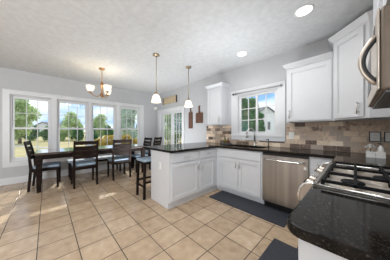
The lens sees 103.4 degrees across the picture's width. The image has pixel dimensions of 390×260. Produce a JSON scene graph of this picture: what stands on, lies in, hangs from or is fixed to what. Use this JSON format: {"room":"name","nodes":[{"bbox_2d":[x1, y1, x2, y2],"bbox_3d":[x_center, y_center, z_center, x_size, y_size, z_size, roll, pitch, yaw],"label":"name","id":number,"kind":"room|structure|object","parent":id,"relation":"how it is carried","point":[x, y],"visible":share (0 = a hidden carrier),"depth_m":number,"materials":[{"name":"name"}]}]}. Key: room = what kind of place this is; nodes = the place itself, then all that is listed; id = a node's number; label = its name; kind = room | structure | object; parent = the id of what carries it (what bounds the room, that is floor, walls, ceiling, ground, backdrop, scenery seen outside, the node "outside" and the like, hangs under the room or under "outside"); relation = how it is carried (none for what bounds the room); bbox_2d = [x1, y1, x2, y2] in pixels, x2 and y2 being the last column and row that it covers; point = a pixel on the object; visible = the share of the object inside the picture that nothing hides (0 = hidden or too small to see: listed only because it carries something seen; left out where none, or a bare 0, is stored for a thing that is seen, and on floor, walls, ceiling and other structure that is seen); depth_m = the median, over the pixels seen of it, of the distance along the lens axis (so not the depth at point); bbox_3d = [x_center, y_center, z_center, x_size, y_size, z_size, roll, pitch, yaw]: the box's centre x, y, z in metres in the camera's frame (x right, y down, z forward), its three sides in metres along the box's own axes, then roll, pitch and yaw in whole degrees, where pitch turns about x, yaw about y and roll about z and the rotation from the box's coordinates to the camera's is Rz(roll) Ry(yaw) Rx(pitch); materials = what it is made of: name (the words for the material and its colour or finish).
{"room":"kitchen","nodes":[
{"label":"kitchen","id":0,"kind":"room"},
{"bbox_2d":[0,67,155,178],"bbox_3d":[-4.873,-0.105,2.980,9.100,2.630,0.150,0,0,-44],"label":"wall","id":1,"kind":"structure","parent":0,"point":[13,79],"depth_m":4.12,"materials":[{"name":"paint"}]},
{"bbox_2d":[10,94,50,161],"bbox_3d":[-4.015,-0.068,3.797,0.686,1.551,0.100,0,0,-44],"label":"window","id":2,"kind":"structure","parent":1,"relation":"in","point":[13,158],"depth_m":3.68,"materials":[{"name":"white paint"}]},
{"bbox_2d":[26,129,37,156],"bbox_3d":[-4.005,0.287,3.786,0.203,0.665,0.018,0,0,-44],"label":"grille","id":3,"kind":"object","parent":2,"relation":"attached to","point":[26,129],"depth_m":3.84,"materials":[{"name":"white paint"}]},
{"bbox_2d":[22,99,47,126],"bbox_3d":[-4.029,-0.427,3.812,0.566,0.675,0.018,0,0,-44],"label":"grille","id":4,"kind":"object","parent":2,"relation":"attached to","point":[37,100],"depth_m":3.86,"materials":[{"name":"white paint"}]},
{"bbox_2d":[0,161,135,185],"bbox_3d":[-4.816,1.135,2.919,9.099,0.150,0.015,0,0,-44],"label":"baseboard","id":5,"kind":"structure","parent":1,"relation":"attached to","point":[12,180],"depth_m":3.95,"materials":[{"name":"white paint"}]},
{"bbox_2d":[57,99,87,147],"bbox_3d":[-3.442,-0.068,4.348,0.686,1.551,0.100,0,0,-44],"label":"window","id":6,"kind":"structure","parent":1,"relation":"in","point":[59,101],"depth_m":4.30,"materials":[{"name":"white paint"}]},
{"bbox_2d":[60,104,84,127],"bbox_3d":[-3.456,-0.427,4.362,0.566,0.675,0.018,0,0,-44],"label":"grille","id":7,"kind":"object","parent":6,"relation":"attached to","point":[68,115],"depth_m":4.43,"materials":[{"name":"white paint"}]},
{"bbox_2d":[68,129,77,147],"bbox_3d":[-3.432,0.287,4.337,0.203,0.665,0.018,0,0,-44],"label":"grille","id":8,"kind":"object","parent":6,"relation":"attached to","point":[68,129],"depth_m":4.31,"materials":[{"name":"white paint"}]},
{"bbox_2d":[2,88,143,167],"bbox_3d":[-3.135,-0.062,4.613,3.320,1.765,0.164,0,0,-44],"label":"trim","id":9,"kind":"structure","parent":1,"relation":"attached to","point":[6,93],"depth_m":4.00,"materials":[{"name":"white paint"}]},
{"bbox_2d":[92,103,115,145],"bbox_3d":[-2.888,-0.068,4.880,0.686,1.551,0.100,0,0,-44],"label":"window","id":10,"kind":"structure","parent":1,"relation":"in","point":[93,104],"depth_m":4.88,"materials":[{"name":"white paint"}]},
{"bbox_2d":[100,130,107,145],"bbox_3d":[-2.878,0.287,4.869,0.203,0.665,0.018,0,0,-44],"label":"grille","id":11,"kind":"object","parent":10,"relation":"attached to","point":[100,130],"depth_m":4.80,"materials":[{"name":"white paint"}]},
{"bbox_2d":[120,106,139,144],"bbox_3d":[-2.311,-0.068,5.434,0.686,1.551,0.100,0,0,-44],"label":"window","id":12,"kind":"structure","parent":1,"relation":"in","point":[121,107],"depth_m":5.50,"materials":[{"name":"white paint"}]},
{"bbox_2d":[0,164,297,259],"bbox_3d":[-2.781,1.270,0.802,9.400,0.120,6.190,0,0,-44],"label":"floor","id":13,"kind":"structure","parent":0,"point":[106,220],"depth_m":1.99,"materials":[{"name":"beige tile"}]},
{"bbox_2d":[23,141,60,191],"bbox_3d":[-3.289,0.710,3.351,0.551,1.000,0.452,0,0,-37],"label":"dining chair","id":14,"kind":"object","parent":13,"relation":"on","point":[47,166],"visible":0.92,"depth_m":3.27,"materials":[{"name":"brown wood"}]},
{"bbox_2d":[33,161,60,168],"bbox_3d":[-3.231,0.744,3.394,0.407,0.052,0.444,0,0,-37],"label":"seat cushion","id":15,"kind":"object","parent":14,"relation":"on","point":[47,165],"depth_m":3.30,"materials":[{"name":"blue fabric"}]},
{"bbox_2d":[71,140,98,188],"bbox_3d":[-2.507,0.710,3.498,0.452,1.000,0.551,0,0,-44],"label":"dining chair","id":16,"kind":"object","parent":13,"relation":"on","point":[88,150],"visible":1,"depth_m":3.36,"materials":[{"name":"brown wood"}]},
{"bbox_2d":[71,160,95,166],"bbox_3d":[-2.557,0.744,3.550,0.444,0.052,0.407,0,0,-44],"label":"seat cushion","id":17,"kind":"object","parent":16,"relation":"on","point":[90,162],"depth_m":3.48,"materials":[{"name":"blue fabric"}]},
{"bbox_2d":[34,144,144,192],"bbox_3d":[-2.555,0.820,4.042,2.265,0.780,0.870,0,0,-44],"label":"dining table","id":18,"kind":"object","parent":13,"relation":"on","point":[40,155],"visible":0.8,"depth_m":3.31,"materials":[{"name":"brown wood"}]},
{"bbox_2d":[67,155,121,179],"bbox_3d":[-2.757,0.973,4.313,1.260,0.475,0.340,0,0,-44],"label":"bench","id":19,"kind":"object","parent":13,"relation":"on","point":[100,158],"visible":0.7,"depth_m":4.14,"materials":[{"name":"brown wood"}]},
{"bbox_2d":[67,155,121,162],"bbox_3d":[-2.757,0.762,4.313,1.260,0.054,0.340,0,0,-44],"label":"cushion","id":20,"kind":"object","parent":19,"relation":"on","point":[100,158],"depth_m":4.22,"materials":[{"name":"blue fabric"}]},
{"bbox_2d":[107,139,131,180],"bbox_3d":[-1.983,0.710,4.049,0.452,1.000,0.551,0,0,-44],"label":"dining chair","id":21,"kind":"object","parent":13,"relation":"on","point":[121,160],"visible":1,"depth_m":3.92,"materials":[{"name":"brown wood"}]},
{"bbox_2d":[107,156,128,161],"bbox_3d":[-2.033,0.744,4.101,0.444,0.052,0.407,0,0,-44],"label":"seat cushion","id":22,"kind":"object","parent":21,"relation":"on","point":[122,158],"depth_m":4.02,"materials":[{"name":"blue fabric"}]},
{"bbox_2d":[131,137,151,172],"bbox_3d":[-1.679,0.710,4.795,0.452,1.000,0.551,0,0,44],"label":"dining chair","id":23,"kind":"object","parent":13,"relation":"on","point":[146,143],"visible":0.61,"depth_m":4.75,"materials":[{"name":"brown wood"}]},
{"bbox_2d":[131,153,147,156],"bbox_3d":[-1.730,0.744,4.743,0.444,0.052,0.407,0,0,44],"label":"seat cushion","id":24,"kind":"object","parent":23,"relation":"on","point":[138,154],"depth_m":4.69,"materials":[{"name":"blue fabric"}]},
{"bbox_2d":[136,156,150,199],"bbox_3d":[-0.875,0.860,2.931,0.370,0.700,0.330,0,0,-44],"label":"bar stool","id":25,"kind":"object","parent":13,"relation":"on","point":[142,160],"visible":0.58,"depth_m":2.77,"materials":[{"name":"brown wood"}]},
{"bbox_2d":[136,156,150,161],"bbox_3d":[-0.875,0.532,2.931,0.370,0.044,0.330,0,0,-44],"label":"seat cushion","id":26,"kind":"object","parent":25,"relation":"on","point":[142,159],"depth_m":2.83,"materials":[{"name":"blue fabric"}]},
{"bbox_2d":[145,137,161,155],"bbox_3d":[-1.487,0.710,5.358,0.551,1.000,0.452,0,0,18],"label":"dining chair","id":27,"kind":"object","parent":13,"relation":"on","point":[158,142],"visible":0.32,"depth_m":5.21,"materials":[{"name":"brown wood"}]},
{"bbox_2d":[151,150,198,208],"bbox_3d":[-0.344,0.772,2.752,0.624,0.875,0.634,0,0,-44],"label":"base cabinet","id":28,"kind":"object","parent":13,"relation":"on","point":[176,183],"visible":0.98,"depth_m":2.53,"materials":[{"name":"white paint"}]},
{"bbox_2d":[197,148,213,196],"bbox_3d":[0.044,0.772,3.124,0.446,0.875,0.634,0,0,-44],"label":"base cabinet","id":29,"kind":"object","parent":13,"relation":"on","point":[206,156],"visible":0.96,"depth_m":2.92,"materials":[{"name":"white paint"}]},
{"bbox_2d":[213,148,220,189],"bbox_3d":[0.447,0.772,3.511,0.667,0.875,0.635,0,0,-44],"label":"base cabinet","id":30,"kind":"object","parent":13,"relation":"on","point":[216,150],"visible":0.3,"depth_m":3.12,"materials":[{"name":"white paint"}]},
{"bbox_2d":[219,148,264,203],"bbox_3d":[0.977,0.772,2.977,0.642,0.875,0.868,0,0,-44],"label":"base cabinet","id":31,"kind":"object","parent":13,"relation":"on","point":[240,171],"visible":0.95,"depth_m":2.73,"materials":[{"name":"white paint"}]},
{"bbox_2d":[209,190,290,227],"bbox_3d":[0.835,1.204,2.518,0.432,0.012,1.245,0,0,-44],"label":"kitchen mat","id":32,"kind":"object","parent":13,"relation":"on","point":[276,216],"visible":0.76,"depth_m":2.40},
{"bbox_2d":[258,238,297,259],"bbox_3d":[0.749,1.204,1.306,0.790,0.012,0.415,0,0,-44],"label":"kitchen mat","id":33,"kind":"object","parent":13,"relation":"on","point":[277,249],"visible":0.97,"depth_m":1.52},
{"bbox_2d":[262,152,308,212],"bbox_3d":[1.479,0.775,2.428,0.663,0.870,0.604,0,0,-44],"label":"dishwasher","id":34,"kind":"object","parent":13,"relation":"on","point":[282,174],"visible":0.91,"depth_m":2.25,"materials":[{"name":"grey metal"}]},
{"bbox_2d":[309,157,332,176],"bbox_3d":[1.772,0.772,1.692,1.276,0.875,0.860,0,0,-44],"label":"base cabinet","id":35,"kind":"object","parent":13,"relation":"on","point":[314,162],"visible":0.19,"depth_m":1.97,"materials":[{"name":"white paint"}]},
{"bbox_2d":[143,142,389,169],"bbox_3d":[0.761,0.315,2.390,1.770,0.038,3.268,0,0,-44],"label":"countertop","id":36,"kind":"structure","parent":35,"relation":"on","point":[339,156],"depth_m":2.34,"materials":[{"name":"black stone"}]},
{"bbox_2d":[246,128,257,145],"bbox_3d":[1.128,0.120,3.077,0.231,0.351,0.085,0,0,4],"label":"faucet","id":37,"kind":"object","parent":36,"relation":"on","point":[249,128],"visible":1,"depth_m":3.07,"materials":[{"name":"silver metal"}]},
{"bbox_2d":[366,151,385,158],"bbox_3d":[2.022,0.263,1.727,0.112,0.066,0.140,0,0,-44],"label":"storage box","id":38,"kind":"object","parent":36,"relation":"on","point":[373,154],"visible":0.94,"depth_m":1.69,"materials":[{"name":"white ceramic"}]},
{"bbox_2d":[364,144,377,151],"bbox_3d":[1.998,0.217,1.753,0.106,0.144,0.106,0,0,-20],"label":"fabric flower","id":39,"kind":"object","parent":38,"relation":"in","point":[368,145],"visible":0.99,"depth_m":1.74,"materials":[{"name":"white fabric"}]},
{"bbox_2d":[377,143,383,151],"bbox_3d":[2.049,0.210,1.700,0.048,0.157,0.051,0,0,-44],"label":"soap bottle","id":40,"kind":"object","parent":38,"relation":"in","point":[380,148],"visible":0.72,"depth_m":1.69,"materials":[{"name":"white ceramic"}]},
{"bbox_2d":[298,238,346,259],"bbox_3d":[0.680,0.772,0.469,0.438,0.875,0.610,0,0,-44],"label":"base cabinet","id":41,"kind":"object","parent":13,"relation":"on","point":[306,251],"visible":0.23,"depth_m":0.48,"materials":[{"name":"white paint"}]},
{"bbox_2d":[287,186,389,259],"bbox_3d":[0.668,0.315,0.453,0.481,0.038,0.603,0,0,-44],"label":"countertop","id":42,"kind":"structure","parent":41,"relation":"on","point":[347,226],"depth_m":0.49,"materials":[{"name":"black stone"}]},
{"bbox_2d":[297,161,389,202],"bbox_3d":[1.090,0.735,0.916,0.769,0.951,0.683,0,0,-44],"label":"gas range","id":43,"kind":"object","parent":13,"relation":"on","point":[374,183],"visible":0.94,"depth_m":0.87,"materials":[{"name":"silver metal"}]},
{"bbox_2d":[319,166,389,196],"bbox_3d":[1.124,0.306,0.881,0.738,0.016,0.574,0,0,-44],"label":"cooktop","id":44,"kind":"object","parent":43,"relation":"in","point":[373,184],"depth_m":0.86,"materials":[{"name":"metal"}]},
{"bbox_2d":[0,0,372,94],"bbox_3d":[-2.781,-1.480,0.802,9.400,0.120,6.190,0,0,-44],"label":"ceiling","id":45,"kind":"structure","parent":0,"point":[66,39],"depth_m":2.24,"materials":[{"name":"white paint"}]},
{"bbox_2d":[86,67,111,97],"bbox_3d":[-2.117,-1.077,3.461,0.533,0.684,0.535,0,0,-44],"label":"chandelier","id":46,"kind":"object","parent":45,"relation":"hanging from","point":[107,88],"visible":1,"depth_m":3.40,"materials":[{"name":"white glass"}]},
{"bbox_2d":[151,53,160,102],"bbox_3d":[-0.721,-0.976,2.864,0.182,0.887,0.182,0,0,-44],"label":"pendant light","id":47,"kind":"object","parent":45,"relation":"hanging from","point":[155,98],"visible":1,"depth_m":2.83,"materials":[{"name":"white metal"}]},
{"bbox_2d":[184,66,191,107],"bbox_3d":[-0.146,-0.976,3.417,0.182,0.887,0.182,0,0,-44],"label":"pendant light","id":48,"kind":"object","parent":45,"relation":"hanging from","point":[188,104],"visible":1,"depth_m":3.39,"materials":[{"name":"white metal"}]},
{"bbox_2d":[236,51,247,56],"bbox_3d":[0.868,-1.417,2.840,0.199,0.006,0.199,0,0,-44],"label":"recessed light","id":49,"kind":"object","parent":45,"relation":"in","point":[242,53],"visible":1,"depth_m":2.81,"materials":[{"name":"white plastic"}]},
{"bbox_2d":[238,52,246,55],"bbox_3d":[0.868,-1.418,2.840,0.158,0.003,0.158,0,0,-44],"label":"diffuser","id":50,"kind":"object","parent":49,"relation":"attached to","point":[239,53],"depth_m":2.81,"materials":[{"name":"white plastic"}]},
{"bbox_2d":[294,4,314,16],"bbox_3d":[1.288,-1.417,1.820,0.199,0.006,0.199,0,0,-44],"label":"recessed light","id":51,"kind":"object","parent":45,"relation":"in","point":[304,10],"visible":1,"depth_m":1.81,"materials":[{"name":"white plastic"}]},
{"bbox_2d":[296,6,311,15],"bbox_3d":[1.288,-1.418,1.820,0.158,0.003,0.158,0,0,-44],"label":"diffuser","id":52,"kind":"object","parent":51,"relation":"attached to","point":[303,10],"depth_m":1.81,"materials":[{"name":"white plastic"}]},
{"bbox_2d":[156,38,389,154],"bbox_3d":[0.551,-0.105,4.003,0.160,2.630,5.890,0,0,-44],"label":"wall","id":53,"kind":"structure","parent":0,"point":[270,70],"depth_m":2.85,"materials":[{"name":"paint"}]},
{"bbox_2d":[163,95,176,104],"bbox_3d":[-0.887,-1.075,5.374,0.030,0.240,0.830,0,0,-44],"label":"wall plaque","id":54,"kind":"object","parent":53,"relation":"attached to","point":[172,99],"visible":1,"depth_m":5.32,"materials":[{"name":"brown wood"}]},
{"bbox_2d":[159,109,181,144],"bbox_3d":[-0.828,0.256,5.438,0.140,1.909,1.408,0,0,-44],"label":"door","id":55,"kind":"structure","parent":53,"relation":"in","point":[161,115],"depth_m":5.65,"materials":[{"name":"white paint"}]},
{"bbox_2d":[166,115,170,144],"bbox_3d":[-1.003,0.182,5.634,0.018,1.575,0.465,0,0,-44],"label":"grille","id":56,"kind":"object","parent":55,"relation":"attached to","point":[166,115],"depth_m":5.69,"materials":[{"name":"white paint"}]},
{"bbox_2d":[174,113,181,143],"bbox_3d":[-0.575,0.182,5.189,0.018,1.575,0.450,0,0,-44],"label":"grille","id":57,"kind":"object","parent":55,"relation":"attached to","point":[176,122],"depth_m":5.21,"materials":[{"name":"white paint"}]},
{"bbox_2d":[158,106,183,143],"bbox_3d":[-0.887,0.207,5.381,0.021,2.005,1.590,0,0,-44],"label":"trim","id":58,"kind":"structure","parent":53,"relation":"attached to","point":[179,107],"depth_m":5.00,"materials":[{"name":"white paint"}]},
{"bbox_2d":[189,108,192,128],"bbox_3d":[-0.132,-0.398,4.595,0.020,0.645,0.165,0,0,-44],"label":"cutting board","id":59,"kind":"object","parent":53,"relation":"attached to","point":[190,112],"visible":0.83,"depth_m":4.58,"materials":[{"name":"brown wood"}]},
{"bbox_2d":[196,106,202,122],"bbox_3d":[0.119,-0.468,4.333,0.020,0.485,0.275,0,0,-44],"label":"cutting board","id":60,"kind":"object","parent":53,"relation":"attached to","point":[199,116],"visible":1,"depth_m":4.31,"materials":[{"name":"brown wood"}]},
{"bbox_2d":[205,82,229,124],"bbox_3d":[0.531,-0.611,3.676,0.337,0.938,0.509,0,0,-44],"label":"upper cabinet","id":61,"kind":"object","parent":53,"relation":"attached to","point":[218,93],"visible":1,"depth_m":3.56,"materials":[{"name":"white paint"}]},
{"bbox_2d":[237,89,276,134],"bbox_3d":[1.294,-0.355,3.216,0.138,0.898,0.873,0,0,-44],"label":"window","id":62,"kind":"structure","parent":53,"relation":"in","point":[239,98],"depth_m":3.18,"materials":[{"name":"white paint"}]},
{"bbox_2d":[241,97,255,130],"bbox_3d":[1.168,-0.362,3.363,0.018,0.745,0.338,0,0,-44],"label":"grille","id":63,"kind":"object","parent":62,"relation":"attached to","point":[248,108],"depth_m":3.40,"materials":[{"name":"white paint"}]},
{"bbox_2d":[232,84,282,95],"bbox_3d":[1.211,-0.825,3.136,0.044,0.042,1.035,0,0,-44],"label":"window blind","id":64,"kind":"object","parent":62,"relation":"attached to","point":[280,84],"visible":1,"depth_m":3.06,"materials":[{"name":"grey metal"}]},
{"bbox_2d":[258,94,274,131],"bbox_3d":[1.411,-0.362,3.057,0.018,0.745,0.330,0,0,-44],"label":"window pane","id":65,"kind":"object","parent":62,"relation":"attached to","point":[266,106],"depth_m":3.05,"materials":[{"name":"clear glass"}]},
{"bbox_2d":[231,81,285,141],"bbox_3d":[1.226,-0.355,3.159,0.034,1.090,1.133,0,0,-44],"label":"trim","id":66,"kind":"structure","parent":53,"relation":"attached to","point":[281,90],"depth_m":2.92,"materials":[{"name":"white paint"}]},
{"bbox_2d":[289,132,293,138],"bbox_3d":[1.687,0.080,2.695,0.010,0.118,0.078,0,0,-44],"label":"wall outlet","id":67,"kind":"object","parent":53,"relation":"attached to","point":[291,134],"visible":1,"depth_m":2.69,"materials":[{"name":"white plastic"}]},
{"bbox_2d":[282,51,333,122],"bbox_3d":[1.754,-0.606,2.402,0.337,0.928,0.616,0,0,-44],"label":"upper cabinet","id":68,"kind":"object","parent":53,"relation":"attached to","point":[309,80],"visible":0.92,"depth_m":2.27,"materials":[{"name":"white paint"}]},
{"bbox_2d":[328,10,389,120],"bbox_3d":[2.059,-0.701,1.852,0.660,1.118,0.695,0,0,-44],"label":"upper cabinet","id":69,"kind":"object","parent":53,"relation":"attached to","point":[350,89],"visible":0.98,"depth_m":1.83,"materials":[{"name":"white paint"}]},
{"bbox_2d":[369,132,380,141],"bbox_3d":[2.347,0.075,2.008,0.010,0.132,0.105,0,0,-44],"label":"wall outlet","id":70,"kind":"object","parent":53,"relation":"attached to","point":[373,136],"visible":1,"depth_m":2.01,"materials":[{"name":"grey plastic"}]},
{"bbox_2d":[384,132,389,141],"bbox_3d":[2.435,0.075,1.916,0.010,0.132,0.105,0,0,-44],"label":"wall outlet","id":71,"kind":"object","parent":53,"relation":"attached to","point":[386,134],"visible":1,"depth_m":1.94,"materials":[{"name":"grey plastic"}]},
{"bbox_3d":[-0.689,-0.105,-1.376,9.100,2.630,0.150,0,0,-44],"label":"wall","id":72,"kind":"structure","parent":0,"visible":0},
{"bbox_2d":[373,0,389,28],"bbox_3d":[1.197,-0.908,0.801,0.863,0.706,0.373,0,0,-44],"label":"upper cabinet","id":73,"kind":"object","parent":72,"relation":"attached to","point":[377,4],"visible":0.07,"depth_m":0.95,"materials":[{"name":"white paint"}]},
{"bbox_2d":[358,4,389,108],"bbox_3d":[1.177,-0.352,0.823,0.757,0.380,0.428,0,0,-44],"label":"microwave","id":74,"kind":"object","parent":73,"relation":"attached to","point":[377,75],"visible":1,"depth_m":0.69,"materials":[{"name":"metal"}]},
{"label":"outside","id":75,"kind":"structure","parent":0,"visible":0},
{"bbox_2d":[15,132,181,156],"bbox_3d":[1.419,1.710,70.696,700.000,0.200,700.000,0,0,-44],"label":"lawn","id":76,"kind":"structure","parent":75,"point":[19,151],"depth_m":18.37,"materials":[{"name":"yellow plant"}]},
{"bbox_2d":[15,99,41,143],"bbox_3d":[-22.395,-1.638,19.914,3.550,6.605,3.377,0,0,-15],"label":"tree","id":77,"kind":"object","parent":76,"relation":"on","point":[20,104],"visible":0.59,"depth_m":19.67,"materials":[{"name":"green plant"}]},
{"bbox_2d":[15,145,47,147],"bbox_3d":[-16.824,1.594,15.724,9.939,0.028,0.769,0,0,17],"label":"path","id":78,"kind":"structure","parent":76,"relation":"on","point":[15,145],"depth_m":15.70,"materials":[{"name":"beige concrete"}]},
{"bbox_2d":[27,125,39,139],"bbox_3d":[-27.592,0.319,26.378,1.768,2.652,2.058,0,0,-44],"label":"bush","id":79,"kind":"object","parent":76,"relation":"on","point":[33,135],"visible":0.79,"depth_m":26.07,"materials":[{"name":"green plant"}]},
{"bbox_2d":[39,126,47,140],"bbox_3d":[-23.861,0.367,24.957,2.049,2.584,1.747,0,0,-44],"label":"bush","id":80,"kind":"object","parent":76,"relation":"on","point":[44,133],"visible":0.57,"depth_m":24.45,"materials":[{"name":"green plant"}]},
{"bbox_2d":[34,122,61,131],"bbox_3d":[-49.354,-0.700,53.495,6.544,4.620,7.600,0,0,0],"label":"house","id":81,"kind":"structure","parent":76,"relation":"on","point":[41,124],"depth_m":49.99,"materials":[{"name":"white"}]},
{"bbox_2d":[60,126,67,140],"bbox_3d":[-21.452,0.433,24.958,1.706,2.556,1.687,0,0,25],"label":"bush","id":82,"kind":"object","parent":76,"relation":"on","point":[63,132],"visible":0.81,"depth_m":24.67,"materials":[{"name":"green plant"}]},
{"bbox_2d":[61,111,83,138],"bbox_3d":[-23.895,-1.102,29.918,3.428,5.512,4.043,0,0,-3],"label":"tree","id":83,"kind":"object","parent":76,"relation":"on","point":[73,117],"visible":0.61,"depth_m":29.16,"materials":[{"name":"green plant"}]},
{"bbox_2d":[71,126,84,140],"bbox_3d":[-19.000,0.465,24.991,1.966,2.510,2.055,0,0,-44],"label":"bush","id":84,"kind":"object","parent":76,"relation":"on","point":[74,132],"visible":0.8,"depth_m":24.63,"materials":[{"name":"green plant"}]},
{"bbox_2d":[93,126,97,139],"bbox_3d":[-16.662,0.385,24.882,1.997,2.563,1.744,0,0,-44],"label":"bush","id":85,"kind":"object","parent":76,"relation":"on","point":[95,133],"visible":0.22,"depth_m":24.83,"materials":[{"name":"green plant"}]},
{"bbox_2d":[93,114,107,137],"bbox_3d":[-19.742,-0.985,32.175,2.985,5.274,3.516,0,0,-20],"label":"tree","id":86,"kind":"object","parent":76,"relation":"on","point":[96,121],"visible":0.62,"depth_m":31.32,"materials":[{"name":"green plant"}]},
{"bbox_2d":[99,135,113,145],"bbox_3d":[-5.268,0.907,9.492,1.036,1.406,1.223,0,0,-44],"label":"shrub","id":87,"kind":"object","parent":76,"relation":"on","point":[110,139],"visible":0.35,"depth_m":9.26,"materials":[{"name":"yellow plant"}]},
{"bbox_2d":[103,125,113,136],"bbox_3d":[-14.053,0.289,25.176,1.795,2.716,1.648,0,0,-44],"label":"bush","id":88,"kind":"object","parent":76,"relation":"on","point":[110,132],"visible":0.49,"depth_m":24.76,"materials":[{"name":"green plant"}]},
{"bbox_2d":[121,134,131,143],"bbox_3d":[-4.449,0.886,9.924,1.109,1.432,0.978,0,0,-44],"label":"shrub","id":89,"kind":"object","parent":76,"relation":"on","point":[124,137],"visible":0.27,"depth_m":9.82,"materials":[{"name":"yellow plant"}]},
{"bbox_2d":[121,109,136,138],"bbox_3d":[-7.774,-1.262,17.753,2.172,5.798,2.748,0,0,25],"label":"tree","id":90,"kind":"object","parent":76,"relation":"on","point":[131,114],"visible":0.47,"depth_m":17.26,"materials":[{"name":"green plant"}]},
{"bbox_2d":[165,114,170,144],"bbox_3d":[-2.968,-1.174,16.726,1.675,5.595,1.385,0,0,-44],"label":"tree","id":91,"kind":"object","parent":76,"relation":"on","point":[168,115],"visible":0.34,"depth_m":16.52,"materials":[{"name":"green plant"}]},
{"bbox_2d":[170,113,181,143],"bbox_3d":[-1.397,-0.947,12.941,1.397,5.140,1.335,0,0,-22],"label":"tree","id":92,"kind":"object","parent":76,"relation":"on","point":[175,113],"visible":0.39,"depth_m":12.67,"materials":[{"name":"green plant"}]},
{"bbox_2d":[242,98,253,130],"bbox_3d":[4.057,-1.142,13.859,2.603,5.553,2.241,0,0,-44],"label":"tree","id":93,"kind":"object","parent":76,"relation":"on","point":[244,103],"visible":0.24,"depth_m":13.41,"materials":[{"name":"green plant"}]},
{"bbox_2d":[246,97,261,130],"bbox_3d":[6.450,-1.142,18.090,2.623,5.556,2.352,0,0,-44],"label":"tree","id":94,"kind":"object","parent":76,"relation":"on","point":[252,101],"visible":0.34,"depth_m":17.51,"materials":[{"name":"green plant"}]},
{"bbox_2d":[258,113,265,130],"bbox_3d":[10.317,-0.634,24.157,1.912,4.569,1.913,0,0,-44],"label":"tree","id":95,"kind":"object","parent":76,"relation":"on","point":[261,115],"visible":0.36,"depth_m":23.62,"materials":[{"name":"green plant"}]},
{"bbox_2d":[259,107,274,131],"bbox_3d":[14.072,-1.650,33.501,5.668,6.520,7.600,0,0,0],"label":"house","id":96,"kind":"structure","parent":76,"relation":"on","point":[270,112],"depth_m":30.00,"materials":[{"name":"white"}]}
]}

